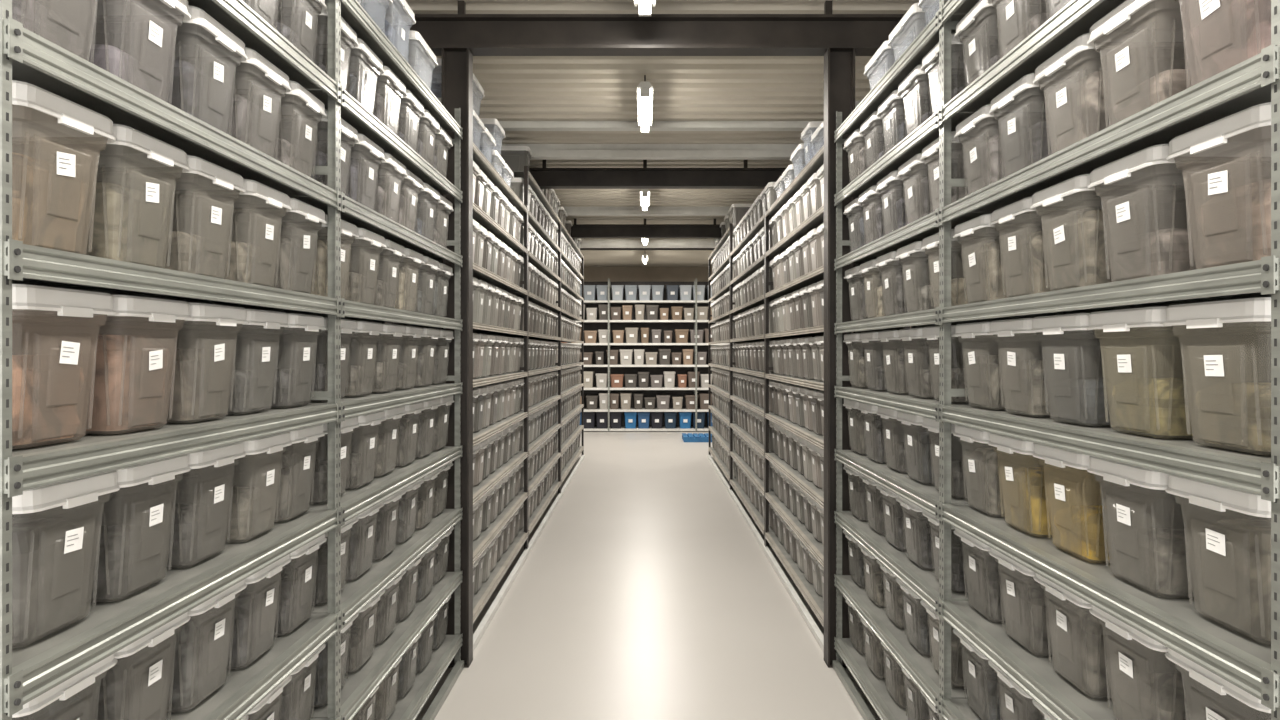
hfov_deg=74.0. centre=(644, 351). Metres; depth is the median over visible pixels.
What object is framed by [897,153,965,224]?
storage bin
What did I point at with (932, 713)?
storage bin
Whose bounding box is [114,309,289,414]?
storage bin
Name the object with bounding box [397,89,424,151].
storage bin
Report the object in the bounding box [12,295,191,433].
storage bin
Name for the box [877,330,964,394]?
storage bin
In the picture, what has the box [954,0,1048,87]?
storage bin
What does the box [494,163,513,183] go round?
tub
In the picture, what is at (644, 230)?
frame
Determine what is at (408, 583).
storage bin
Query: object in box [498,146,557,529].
storage bins
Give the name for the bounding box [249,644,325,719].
storage bin
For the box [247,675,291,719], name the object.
storage bin
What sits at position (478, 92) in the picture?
tub
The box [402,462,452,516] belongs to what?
storage bin
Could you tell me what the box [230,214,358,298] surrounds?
storage bin
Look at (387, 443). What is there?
storage bin
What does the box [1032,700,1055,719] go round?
storage bin
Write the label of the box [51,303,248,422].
storage bin
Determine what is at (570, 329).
storage bins
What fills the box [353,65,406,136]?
storage bin
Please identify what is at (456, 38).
frame
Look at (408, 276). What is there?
storage bin
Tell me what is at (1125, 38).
storage bin
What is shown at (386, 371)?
storage bin
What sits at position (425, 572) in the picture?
storage bin
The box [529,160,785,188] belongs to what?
ceiling beam
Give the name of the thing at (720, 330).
storage bins
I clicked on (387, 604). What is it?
storage bin
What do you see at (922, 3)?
tub
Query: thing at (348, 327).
storage bin
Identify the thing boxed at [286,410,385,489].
storage bin
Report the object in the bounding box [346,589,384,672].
storage bin
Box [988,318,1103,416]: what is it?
storage bin
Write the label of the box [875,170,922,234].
storage bin
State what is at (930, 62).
storage bin
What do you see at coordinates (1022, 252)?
storage bin
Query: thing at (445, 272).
storage bin
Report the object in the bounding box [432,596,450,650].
storage bin
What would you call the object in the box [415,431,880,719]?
floor
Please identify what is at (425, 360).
storage bin
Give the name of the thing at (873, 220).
storage bin
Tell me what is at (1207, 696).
storage bin
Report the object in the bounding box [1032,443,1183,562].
storage bin
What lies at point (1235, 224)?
storage bin
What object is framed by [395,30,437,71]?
tub
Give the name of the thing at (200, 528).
storage bin
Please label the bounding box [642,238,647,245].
ceiling light
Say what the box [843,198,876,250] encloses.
storage bin
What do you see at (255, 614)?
storage bin
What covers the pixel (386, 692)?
storage bin
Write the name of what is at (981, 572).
storage bin
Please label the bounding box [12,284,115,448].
storage bin
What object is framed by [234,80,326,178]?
storage bin
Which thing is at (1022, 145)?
storage bin
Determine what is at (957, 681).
storage bin
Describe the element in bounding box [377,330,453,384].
storage bin
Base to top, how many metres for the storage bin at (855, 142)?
0.306 m
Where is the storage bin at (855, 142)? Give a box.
[843,129,885,181]
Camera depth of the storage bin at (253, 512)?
2.51 m
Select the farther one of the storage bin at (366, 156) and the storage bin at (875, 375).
the storage bin at (875, 375)
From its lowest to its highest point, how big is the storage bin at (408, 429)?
0.306 m
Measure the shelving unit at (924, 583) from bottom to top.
3.290 m
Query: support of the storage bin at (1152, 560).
in the shelving unit at (1252, 666)
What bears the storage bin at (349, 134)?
in the shelving unit at (360, 685)
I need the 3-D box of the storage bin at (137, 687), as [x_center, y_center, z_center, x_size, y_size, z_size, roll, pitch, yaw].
[-1.324,0.770,1.977,0.409,0.306,0.290,0,0,0]
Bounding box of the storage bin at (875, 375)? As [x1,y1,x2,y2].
[859,332,928,390]
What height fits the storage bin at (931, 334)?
0.306 m
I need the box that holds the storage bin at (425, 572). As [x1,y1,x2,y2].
[415,539,440,601]
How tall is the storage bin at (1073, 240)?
0.306 m
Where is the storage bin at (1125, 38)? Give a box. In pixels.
[1087,0,1231,127]
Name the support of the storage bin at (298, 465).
in the shelving unit at (28, 672)
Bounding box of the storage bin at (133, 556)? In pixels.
[32,454,190,601]
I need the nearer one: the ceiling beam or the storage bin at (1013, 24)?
the storage bin at (1013, 24)
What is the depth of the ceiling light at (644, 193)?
10.73 m
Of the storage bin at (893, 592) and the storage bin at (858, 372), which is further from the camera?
the storage bin at (858, 372)
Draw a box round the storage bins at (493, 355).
[401,151,523,596]
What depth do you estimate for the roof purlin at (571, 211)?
12.24 m
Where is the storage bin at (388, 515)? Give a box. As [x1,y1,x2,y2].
[372,489,405,560]
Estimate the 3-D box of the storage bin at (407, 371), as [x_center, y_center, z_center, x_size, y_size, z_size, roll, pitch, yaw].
[-1.322,0.029,4.189,0.409,0.306,0.324,0,0,0]
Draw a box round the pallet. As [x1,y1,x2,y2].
[682,433,711,441]
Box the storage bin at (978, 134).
[954,104,1045,195]
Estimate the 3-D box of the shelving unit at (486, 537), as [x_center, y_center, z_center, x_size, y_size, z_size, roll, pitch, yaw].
[-1.322,0.255,6.535,0.504,3.230,2.730,0,0,0]
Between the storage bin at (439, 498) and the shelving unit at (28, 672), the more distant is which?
the storage bin at (439, 498)
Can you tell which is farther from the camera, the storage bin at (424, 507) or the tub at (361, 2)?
the storage bin at (424, 507)
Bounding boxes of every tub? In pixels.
[357,0,392,32]
[361,0,415,56]
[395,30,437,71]
[412,58,440,97]
[473,74,484,114]
[473,110,484,149]
[473,127,495,158]
[477,118,505,152]
[480,150,505,174]
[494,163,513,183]
[773,176,792,192]
[781,164,806,183]
[790,143,814,174]
[800,121,823,162]
[811,121,823,142]
[864,40,908,89]
[887,3,938,56]
[918,0,938,23]
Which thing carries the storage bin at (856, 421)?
in the shelving unit at (924, 583)
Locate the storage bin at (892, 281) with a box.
[875,251,964,315]
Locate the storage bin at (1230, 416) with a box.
[1163,297,1270,454]
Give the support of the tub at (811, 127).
on the shelving unit at (815, 601)
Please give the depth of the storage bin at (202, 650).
2.21 m
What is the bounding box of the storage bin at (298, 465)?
[184,424,324,521]
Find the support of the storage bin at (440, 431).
in the shelving unit at (360, 685)
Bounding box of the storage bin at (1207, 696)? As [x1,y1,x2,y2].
[1165,648,1270,719]
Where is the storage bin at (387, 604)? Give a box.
[351,570,405,644]
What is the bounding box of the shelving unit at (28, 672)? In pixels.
[0,0,340,719]
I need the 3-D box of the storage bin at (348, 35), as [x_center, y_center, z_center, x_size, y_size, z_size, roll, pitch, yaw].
[-1.326,-1.099,3.203,0.409,0.306,0.324,0,0,0]
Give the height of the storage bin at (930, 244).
0.306 m
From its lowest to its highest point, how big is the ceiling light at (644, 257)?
0.212 m
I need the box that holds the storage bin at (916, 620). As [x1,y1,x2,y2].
[896,578,931,655]
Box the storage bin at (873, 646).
[857,613,900,679]
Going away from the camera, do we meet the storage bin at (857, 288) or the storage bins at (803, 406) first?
the storage bin at (857, 288)
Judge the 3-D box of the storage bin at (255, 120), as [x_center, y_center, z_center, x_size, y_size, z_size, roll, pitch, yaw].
[-1.320,-0.719,2.566,0.409,0.306,0.290,0,0,0]
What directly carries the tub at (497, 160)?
on the shelving unit at (486, 537)
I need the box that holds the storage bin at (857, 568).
[843,530,881,587]
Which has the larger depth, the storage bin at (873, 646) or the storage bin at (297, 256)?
the storage bin at (873, 646)
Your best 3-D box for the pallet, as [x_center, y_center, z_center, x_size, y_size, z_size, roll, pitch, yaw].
[1.150,1.815,18.000,0.700,0.110,0.800,0,0,0]
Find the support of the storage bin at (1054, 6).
in the shelving unit at (1252, 666)
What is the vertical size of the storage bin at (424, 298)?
0.306 m
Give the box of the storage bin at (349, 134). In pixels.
[277,109,358,196]
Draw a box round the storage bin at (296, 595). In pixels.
[240,534,326,635]
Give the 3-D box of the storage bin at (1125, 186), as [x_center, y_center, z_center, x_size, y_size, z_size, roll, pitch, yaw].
[1.360,-0.322,2.088,0.409,0.306,0.321,0,0,0]
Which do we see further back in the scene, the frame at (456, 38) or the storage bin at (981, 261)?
the frame at (456, 38)
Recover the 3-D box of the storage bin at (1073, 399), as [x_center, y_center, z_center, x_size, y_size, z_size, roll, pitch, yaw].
[1.357,0.049,2.414,0.409,0.306,0.321,0,0,-1]
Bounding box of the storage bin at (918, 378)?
[897,328,997,398]
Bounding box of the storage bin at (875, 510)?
[859,474,923,534]
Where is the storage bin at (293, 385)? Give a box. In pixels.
[179,313,325,407]
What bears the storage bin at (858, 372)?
in the shelving unit at (924, 583)
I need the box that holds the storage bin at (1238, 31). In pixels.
[1175,0,1270,87]
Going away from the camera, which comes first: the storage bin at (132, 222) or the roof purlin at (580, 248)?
the storage bin at (132, 222)
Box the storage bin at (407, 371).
[326,326,424,389]
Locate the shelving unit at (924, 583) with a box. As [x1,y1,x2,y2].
[833,0,1057,719]
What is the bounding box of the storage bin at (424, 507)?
[414,469,439,529]
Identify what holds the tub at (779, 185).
on the shelving unit at (815, 601)
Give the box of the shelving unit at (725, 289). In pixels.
[707,223,762,490]
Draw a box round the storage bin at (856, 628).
[843,596,865,654]
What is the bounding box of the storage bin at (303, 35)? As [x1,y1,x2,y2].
[275,0,326,62]
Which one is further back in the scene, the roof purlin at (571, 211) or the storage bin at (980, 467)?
the roof purlin at (571, 211)
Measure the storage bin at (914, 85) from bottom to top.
0.306 m
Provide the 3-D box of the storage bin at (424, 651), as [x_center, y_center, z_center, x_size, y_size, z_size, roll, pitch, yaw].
[-1.321,1.514,4.519,0.409,0.306,0.324,0,0,0]
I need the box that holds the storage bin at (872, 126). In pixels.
[859,111,903,168]
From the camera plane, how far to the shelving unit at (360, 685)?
3.85 m
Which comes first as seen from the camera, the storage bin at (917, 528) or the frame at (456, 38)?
the storage bin at (917, 528)
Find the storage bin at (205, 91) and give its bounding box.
[69,5,247,135]
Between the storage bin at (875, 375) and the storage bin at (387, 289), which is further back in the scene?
the storage bin at (875, 375)
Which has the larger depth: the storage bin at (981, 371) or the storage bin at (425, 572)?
the storage bin at (425, 572)
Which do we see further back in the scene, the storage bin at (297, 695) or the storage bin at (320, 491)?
the storage bin at (320, 491)
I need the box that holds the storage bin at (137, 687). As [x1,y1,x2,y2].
[97,612,190,719]
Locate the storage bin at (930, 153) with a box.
[921,131,967,212]
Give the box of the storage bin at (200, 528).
[59,442,245,567]
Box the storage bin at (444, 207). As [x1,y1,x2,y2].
[416,195,453,247]
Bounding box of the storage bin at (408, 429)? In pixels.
[352,402,424,466]
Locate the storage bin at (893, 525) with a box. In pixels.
[876,483,906,550]
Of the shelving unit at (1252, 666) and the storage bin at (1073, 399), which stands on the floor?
the shelving unit at (1252, 666)
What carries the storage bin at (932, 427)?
in the shelving unit at (924, 583)
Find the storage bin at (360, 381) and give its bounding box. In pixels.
[278,321,383,396]
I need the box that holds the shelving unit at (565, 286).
[528,222,584,495]
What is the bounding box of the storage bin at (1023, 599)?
[989,547,1051,656]
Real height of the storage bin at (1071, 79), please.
0.306 m
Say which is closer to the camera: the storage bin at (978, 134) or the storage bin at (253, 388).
the storage bin at (253, 388)
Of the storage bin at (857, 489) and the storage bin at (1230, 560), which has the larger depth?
the storage bin at (857, 489)
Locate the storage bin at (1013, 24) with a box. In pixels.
[987,0,1049,58]
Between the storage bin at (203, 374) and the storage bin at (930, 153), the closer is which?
the storage bin at (203, 374)
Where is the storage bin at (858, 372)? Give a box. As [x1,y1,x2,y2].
[843,333,925,387]
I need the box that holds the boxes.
[561,285,713,427]
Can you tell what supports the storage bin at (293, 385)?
in the shelving unit at (28, 672)
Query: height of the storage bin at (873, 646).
0.306 m
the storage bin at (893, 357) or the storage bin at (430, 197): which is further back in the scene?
the storage bin at (430, 197)
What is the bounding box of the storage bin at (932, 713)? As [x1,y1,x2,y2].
[920,690,938,719]
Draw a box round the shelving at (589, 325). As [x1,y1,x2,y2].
[568,279,733,431]
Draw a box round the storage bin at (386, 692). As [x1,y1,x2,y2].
[355,657,401,719]
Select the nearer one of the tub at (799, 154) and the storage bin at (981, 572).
the storage bin at (981, 572)
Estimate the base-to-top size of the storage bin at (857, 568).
0.306 m
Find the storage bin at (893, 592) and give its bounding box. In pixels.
[876,560,924,628]
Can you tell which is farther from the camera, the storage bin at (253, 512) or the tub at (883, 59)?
the tub at (883, 59)
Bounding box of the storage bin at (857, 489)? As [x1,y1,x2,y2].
[843,465,876,521]
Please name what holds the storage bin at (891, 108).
in the shelving unit at (924, 583)
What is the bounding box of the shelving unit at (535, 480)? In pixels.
[480,166,561,552]
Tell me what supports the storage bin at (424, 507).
in the shelving unit at (360, 685)
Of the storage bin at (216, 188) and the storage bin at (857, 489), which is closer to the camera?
the storage bin at (216, 188)
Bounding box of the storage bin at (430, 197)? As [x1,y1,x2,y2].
[401,182,440,240]
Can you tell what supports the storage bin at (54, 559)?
in the shelving unit at (28, 672)
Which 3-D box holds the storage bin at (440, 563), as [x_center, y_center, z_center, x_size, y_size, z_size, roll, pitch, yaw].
[-1.319,1.142,4.848,0.409,0.306,0.324,0,0,0]
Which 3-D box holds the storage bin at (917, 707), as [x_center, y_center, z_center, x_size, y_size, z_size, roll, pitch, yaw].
[1.362,1.534,3.784,0.409,0.306,0.325,0,0,0]
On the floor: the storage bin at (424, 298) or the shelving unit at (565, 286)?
the shelving unit at (565, 286)
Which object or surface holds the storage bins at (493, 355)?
in the shelving unit at (486, 537)
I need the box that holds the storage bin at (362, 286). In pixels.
[317,228,386,304]
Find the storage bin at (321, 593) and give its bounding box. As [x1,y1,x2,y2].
[281,516,358,605]
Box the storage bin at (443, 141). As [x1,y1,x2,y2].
[402,126,452,176]
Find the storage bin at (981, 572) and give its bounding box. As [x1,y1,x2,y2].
[953,527,1032,622]
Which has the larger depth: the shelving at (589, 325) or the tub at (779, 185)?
the shelving at (589, 325)
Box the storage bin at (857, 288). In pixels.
[844,266,882,320]
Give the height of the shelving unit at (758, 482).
3.210 m
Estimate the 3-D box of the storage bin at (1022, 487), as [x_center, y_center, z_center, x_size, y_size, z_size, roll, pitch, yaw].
[1.360,0.421,2.740,0.409,0.306,0.321,0,0,0]
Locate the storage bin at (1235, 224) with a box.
[1166,102,1270,268]
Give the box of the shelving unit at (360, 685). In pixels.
[213,0,463,719]
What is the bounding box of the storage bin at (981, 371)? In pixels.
[954,322,1093,409]
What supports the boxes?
in the shelving at (589, 325)
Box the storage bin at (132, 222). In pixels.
[12,124,189,268]
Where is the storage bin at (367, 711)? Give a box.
[352,686,378,719]
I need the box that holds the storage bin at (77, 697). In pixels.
[12,654,117,719]
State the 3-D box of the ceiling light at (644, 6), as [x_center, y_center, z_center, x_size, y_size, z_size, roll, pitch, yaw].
[0.000,-1.994,4.250,0.120,0.212,1.100,0,0,0]
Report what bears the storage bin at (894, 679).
in the shelving unit at (924, 583)
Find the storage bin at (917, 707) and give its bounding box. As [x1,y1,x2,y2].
[897,662,929,719]
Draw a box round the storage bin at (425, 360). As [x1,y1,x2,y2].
[354,328,440,386]
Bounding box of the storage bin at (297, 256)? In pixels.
[174,198,326,293]
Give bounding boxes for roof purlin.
[497,144,798,159]
[498,121,811,130]
[564,207,729,215]
[580,248,714,249]
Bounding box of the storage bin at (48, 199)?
[12,80,116,254]
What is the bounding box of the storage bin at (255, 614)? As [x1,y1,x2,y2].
[227,554,290,668]
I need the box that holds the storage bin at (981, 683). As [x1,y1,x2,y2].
[953,629,1001,719]
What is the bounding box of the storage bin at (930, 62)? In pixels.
[921,33,1001,114]
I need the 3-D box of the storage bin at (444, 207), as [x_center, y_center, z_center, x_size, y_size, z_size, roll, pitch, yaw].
[-1.323,-0.719,4.848,0.409,0.306,0.324,0,0,0]
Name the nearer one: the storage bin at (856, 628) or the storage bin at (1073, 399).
the storage bin at (1073, 399)
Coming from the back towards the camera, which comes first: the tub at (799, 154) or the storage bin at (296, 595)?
the tub at (799, 154)
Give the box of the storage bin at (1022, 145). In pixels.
[989,73,1051,177]
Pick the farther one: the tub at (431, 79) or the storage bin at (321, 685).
the tub at (431, 79)
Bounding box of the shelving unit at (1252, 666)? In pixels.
[939,0,1279,719]
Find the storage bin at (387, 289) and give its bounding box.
[350,239,405,307]
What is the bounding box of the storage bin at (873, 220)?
[858,185,903,243]
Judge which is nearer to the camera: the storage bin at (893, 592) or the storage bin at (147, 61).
the storage bin at (147, 61)
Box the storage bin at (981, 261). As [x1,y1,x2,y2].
[953,214,1041,303]
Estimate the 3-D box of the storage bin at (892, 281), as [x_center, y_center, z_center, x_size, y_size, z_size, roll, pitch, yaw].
[1.357,-0.322,4.135,0.409,0.306,0.325,0,0,0]
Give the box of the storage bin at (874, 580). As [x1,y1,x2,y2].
[858,544,896,606]
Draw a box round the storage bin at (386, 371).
[317,324,406,392]
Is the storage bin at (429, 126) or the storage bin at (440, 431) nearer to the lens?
the storage bin at (429, 126)
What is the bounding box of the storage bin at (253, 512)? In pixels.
[176,431,291,542]
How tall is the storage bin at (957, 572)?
0.306 m
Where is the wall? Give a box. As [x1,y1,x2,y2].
[579,267,713,281]
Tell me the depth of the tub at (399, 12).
4.13 m
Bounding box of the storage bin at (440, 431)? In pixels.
[432,395,453,450]
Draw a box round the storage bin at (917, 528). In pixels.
[896,495,961,569]
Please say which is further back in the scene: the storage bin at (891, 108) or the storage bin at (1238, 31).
the storage bin at (891, 108)
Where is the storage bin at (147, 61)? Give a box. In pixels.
[34,0,190,104]
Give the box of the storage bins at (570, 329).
[555,199,581,479]
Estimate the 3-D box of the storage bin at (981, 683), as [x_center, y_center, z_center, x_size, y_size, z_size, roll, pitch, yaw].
[1.360,1.162,3.065,0.409,0.306,0.321,0,0,0]
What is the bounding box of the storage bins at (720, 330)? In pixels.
[710,204,751,477]
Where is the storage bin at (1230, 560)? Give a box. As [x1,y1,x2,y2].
[1165,474,1270,645]
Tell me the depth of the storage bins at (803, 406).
6.50 m
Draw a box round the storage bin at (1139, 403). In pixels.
[1086,306,1270,438]
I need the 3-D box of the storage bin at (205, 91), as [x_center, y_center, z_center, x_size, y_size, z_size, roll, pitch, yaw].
[-1.321,-0.719,2.272,0.409,0.306,0.290,0,0,0]
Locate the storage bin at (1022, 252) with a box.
[990,197,1090,297]
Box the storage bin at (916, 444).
[897,411,992,484]
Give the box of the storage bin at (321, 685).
[311,613,358,707]
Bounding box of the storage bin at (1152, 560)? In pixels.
[1087,456,1237,597]
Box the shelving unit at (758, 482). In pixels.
[728,210,811,549]
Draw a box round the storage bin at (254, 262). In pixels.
[174,179,291,286]
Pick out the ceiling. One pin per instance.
(516, 88)
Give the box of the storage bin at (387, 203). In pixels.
[374,152,407,222]
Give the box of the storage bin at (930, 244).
[921,229,998,308]
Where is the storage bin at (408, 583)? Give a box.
[396,553,424,621]
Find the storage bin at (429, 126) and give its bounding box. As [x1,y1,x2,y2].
[398,109,440,165]
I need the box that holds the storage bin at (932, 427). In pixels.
[922,417,966,498]
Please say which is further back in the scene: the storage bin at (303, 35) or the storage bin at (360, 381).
the storage bin at (360, 381)
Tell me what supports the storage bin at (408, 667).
in the shelving unit at (360, 685)
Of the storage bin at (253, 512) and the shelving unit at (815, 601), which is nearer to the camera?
the storage bin at (253, 512)
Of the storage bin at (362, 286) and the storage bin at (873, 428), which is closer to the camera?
the storage bin at (362, 286)
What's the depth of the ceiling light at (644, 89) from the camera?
6.61 m
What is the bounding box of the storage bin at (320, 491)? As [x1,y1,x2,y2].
[310,416,359,503]
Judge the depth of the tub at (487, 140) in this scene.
6.43 m
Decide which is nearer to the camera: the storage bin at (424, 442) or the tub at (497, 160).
the storage bin at (424, 442)
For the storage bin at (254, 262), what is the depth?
2.54 m
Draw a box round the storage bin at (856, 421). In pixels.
[843,398,896,454]
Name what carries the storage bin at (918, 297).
in the shelving unit at (924, 583)
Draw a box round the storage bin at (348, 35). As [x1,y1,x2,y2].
[275,6,357,91]
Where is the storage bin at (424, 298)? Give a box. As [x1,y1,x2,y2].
[350,256,439,314]
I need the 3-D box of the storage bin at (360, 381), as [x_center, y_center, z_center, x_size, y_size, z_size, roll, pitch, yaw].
[-1.324,0.029,3.531,0.409,0.306,0.324,0,0,0]
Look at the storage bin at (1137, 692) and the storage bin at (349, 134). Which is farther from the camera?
the storage bin at (349, 134)
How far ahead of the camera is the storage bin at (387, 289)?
3.82 m
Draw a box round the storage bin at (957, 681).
[920,600,993,687]
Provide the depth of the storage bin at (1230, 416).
1.76 m
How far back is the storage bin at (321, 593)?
3.12 m
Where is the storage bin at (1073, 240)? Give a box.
[1030,174,1216,290]
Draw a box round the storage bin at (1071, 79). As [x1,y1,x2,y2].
[1033,33,1188,155]
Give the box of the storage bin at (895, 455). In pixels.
[877,406,907,472]
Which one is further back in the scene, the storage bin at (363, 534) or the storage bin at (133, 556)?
the storage bin at (363, 534)
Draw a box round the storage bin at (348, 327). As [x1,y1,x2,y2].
[235,317,358,401]
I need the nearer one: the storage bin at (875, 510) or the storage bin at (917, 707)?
the storage bin at (917, 707)
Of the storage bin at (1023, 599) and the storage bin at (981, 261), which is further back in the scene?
the storage bin at (981, 261)
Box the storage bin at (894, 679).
[881,642,906,707]
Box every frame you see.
[392,1,904,667]
[571,219,721,237]
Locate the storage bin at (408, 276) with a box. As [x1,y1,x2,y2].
[348,248,424,311]
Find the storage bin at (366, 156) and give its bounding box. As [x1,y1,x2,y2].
[291,133,385,210]
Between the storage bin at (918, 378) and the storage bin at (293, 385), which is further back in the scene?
the storage bin at (918, 378)
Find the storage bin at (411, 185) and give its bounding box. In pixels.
[378,169,423,231]
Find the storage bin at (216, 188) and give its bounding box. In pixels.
[75,155,245,278]
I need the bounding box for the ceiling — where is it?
[405,0,918,266]
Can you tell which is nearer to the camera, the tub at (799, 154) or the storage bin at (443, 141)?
the storage bin at (443, 141)
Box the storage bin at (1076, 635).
[1033,573,1180,698]
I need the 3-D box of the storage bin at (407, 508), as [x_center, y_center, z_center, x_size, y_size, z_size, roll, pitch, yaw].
[-1.324,0.770,4.189,0.409,0.306,0.324,0,0,-1]
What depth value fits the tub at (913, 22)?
3.97 m
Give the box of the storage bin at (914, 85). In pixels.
[897,64,966,135]
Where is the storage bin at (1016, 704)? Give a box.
[988,660,1043,719]
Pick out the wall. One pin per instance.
(591, 274)
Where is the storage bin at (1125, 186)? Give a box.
[1088,144,1270,281]
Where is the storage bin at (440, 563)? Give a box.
[419,527,453,583]
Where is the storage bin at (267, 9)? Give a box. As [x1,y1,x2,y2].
[243,0,278,29]
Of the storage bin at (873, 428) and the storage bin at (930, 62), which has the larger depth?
the storage bin at (873, 428)
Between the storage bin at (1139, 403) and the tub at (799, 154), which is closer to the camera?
the storage bin at (1139, 403)
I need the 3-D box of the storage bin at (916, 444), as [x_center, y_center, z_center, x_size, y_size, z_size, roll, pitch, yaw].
[1.361,0.421,3.784,0.409,0.306,0.325,0,0,-1]
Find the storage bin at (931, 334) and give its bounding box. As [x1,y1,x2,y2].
[921,325,1038,403]
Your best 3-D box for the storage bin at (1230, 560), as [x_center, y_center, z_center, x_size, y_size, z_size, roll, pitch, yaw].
[1.364,0.421,1.763,0.409,0.306,0.321,0,0,0]
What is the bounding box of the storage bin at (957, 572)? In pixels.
[922,510,966,592]
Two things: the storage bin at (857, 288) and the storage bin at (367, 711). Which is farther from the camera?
the storage bin at (857, 288)
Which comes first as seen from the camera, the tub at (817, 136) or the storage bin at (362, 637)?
the storage bin at (362, 637)
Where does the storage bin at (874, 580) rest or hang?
in the shelving unit at (924, 583)
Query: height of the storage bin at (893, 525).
0.306 m
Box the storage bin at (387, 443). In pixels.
[316,406,405,476]
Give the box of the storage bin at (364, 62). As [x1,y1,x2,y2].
[313,38,383,115]
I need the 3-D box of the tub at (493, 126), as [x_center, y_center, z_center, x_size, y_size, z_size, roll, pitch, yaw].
[-1.350,-1.682,6.758,0.429,0.240,0.422,0,0,0]
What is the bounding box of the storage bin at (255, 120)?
[187,47,290,159]
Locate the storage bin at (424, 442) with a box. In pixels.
[402,398,440,458]
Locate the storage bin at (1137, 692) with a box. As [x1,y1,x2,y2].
[1089,605,1270,719]
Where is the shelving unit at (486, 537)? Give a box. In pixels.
[386,143,529,650]
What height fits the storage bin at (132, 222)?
0.306 m
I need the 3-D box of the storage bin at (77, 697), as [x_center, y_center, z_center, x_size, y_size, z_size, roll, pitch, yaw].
[-1.322,0.770,1.682,0.409,0.306,0.290,0,0,0]
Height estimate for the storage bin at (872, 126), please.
0.306 m
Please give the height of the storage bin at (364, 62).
0.306 m
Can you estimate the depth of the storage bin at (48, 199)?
1.68 m
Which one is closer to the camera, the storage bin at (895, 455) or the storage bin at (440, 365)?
the storage bin at (895, 455)
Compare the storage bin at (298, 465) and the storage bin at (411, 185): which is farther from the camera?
the storage bin at (411, 185)
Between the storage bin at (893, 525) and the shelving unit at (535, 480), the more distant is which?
the shelving unit at (535, 480)
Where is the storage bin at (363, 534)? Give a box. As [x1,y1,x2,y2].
[321,501,383,580]
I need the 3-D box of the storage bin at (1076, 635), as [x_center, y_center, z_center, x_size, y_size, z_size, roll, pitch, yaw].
[1.365,0.790,2.414,0.409,0.306,0.321,0,0,0]
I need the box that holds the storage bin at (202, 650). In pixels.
[167,579,246,712]
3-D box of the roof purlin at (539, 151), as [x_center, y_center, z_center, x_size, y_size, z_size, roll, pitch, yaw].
[0.000,-2.030,8.600,9.960,0.140,0.120,0,0,0]
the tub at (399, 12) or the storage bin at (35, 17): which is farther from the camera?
the tub at (399, 12)
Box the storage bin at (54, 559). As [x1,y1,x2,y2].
[12,470,119,648]
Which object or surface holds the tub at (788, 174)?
on the shelving unit at (815, 601)
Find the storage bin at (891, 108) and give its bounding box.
[877,89,931,153]
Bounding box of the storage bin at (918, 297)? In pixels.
[896,241,961,312]
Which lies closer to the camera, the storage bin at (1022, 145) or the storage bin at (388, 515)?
the storage bin at (1022, 145)
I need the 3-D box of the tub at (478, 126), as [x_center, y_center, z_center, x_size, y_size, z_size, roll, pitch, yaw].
[-1.350,-1.471,5.863,0.429,0.300,0.422,0,0,0]
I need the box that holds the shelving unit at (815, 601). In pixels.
[763,145,909,651]
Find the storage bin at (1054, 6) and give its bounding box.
[1046,0,1070,19]
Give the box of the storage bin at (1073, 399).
[1030,313,1222,425]
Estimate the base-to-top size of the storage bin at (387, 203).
0.306 m
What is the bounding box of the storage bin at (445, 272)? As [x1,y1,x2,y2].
[417,263,452,316]
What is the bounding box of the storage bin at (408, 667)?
[396,632,421,698]
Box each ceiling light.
[634,0,655,15]
[637,75,652,132]
[640,189,649,210]
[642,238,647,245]
[642,254,647,263]
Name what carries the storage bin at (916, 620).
in the shelving unit at (924, 583)
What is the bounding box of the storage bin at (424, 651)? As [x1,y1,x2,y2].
[416,612,437,672]
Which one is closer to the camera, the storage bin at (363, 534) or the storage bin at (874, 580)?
the storage bin at (363, 534)
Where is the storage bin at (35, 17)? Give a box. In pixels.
[12,0,97,63]
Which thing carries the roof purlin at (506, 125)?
attached to the ceiling
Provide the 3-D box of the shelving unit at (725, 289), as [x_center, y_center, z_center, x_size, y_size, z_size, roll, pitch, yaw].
[1.362,0.080,13.200,0.504,3.580,3.800,0,0,0]
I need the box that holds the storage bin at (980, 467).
[953,424,1042,516]
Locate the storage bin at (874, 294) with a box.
[859,259,928,318]
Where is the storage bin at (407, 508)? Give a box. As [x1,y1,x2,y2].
[384,478,423,543]
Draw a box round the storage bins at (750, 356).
[732,182,783,528]
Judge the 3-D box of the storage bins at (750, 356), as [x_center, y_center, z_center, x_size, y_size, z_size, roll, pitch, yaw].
[1.361,0.040,9.650,0.420,3.294,3.262,0,0,0]
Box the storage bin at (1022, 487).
[988,433,1101,536]
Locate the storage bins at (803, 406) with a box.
[768,164,898,622]
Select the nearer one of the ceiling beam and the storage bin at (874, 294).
the storage bin at (874, 294)
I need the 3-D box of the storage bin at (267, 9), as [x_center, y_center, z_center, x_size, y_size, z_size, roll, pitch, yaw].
[-1.322,-1.099,2.566,0.409,0.306,0.290,0,0,-1]
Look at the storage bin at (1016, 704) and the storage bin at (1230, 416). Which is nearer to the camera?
the storage bin at (1230, 416)
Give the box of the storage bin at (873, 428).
[858,402,926,462]

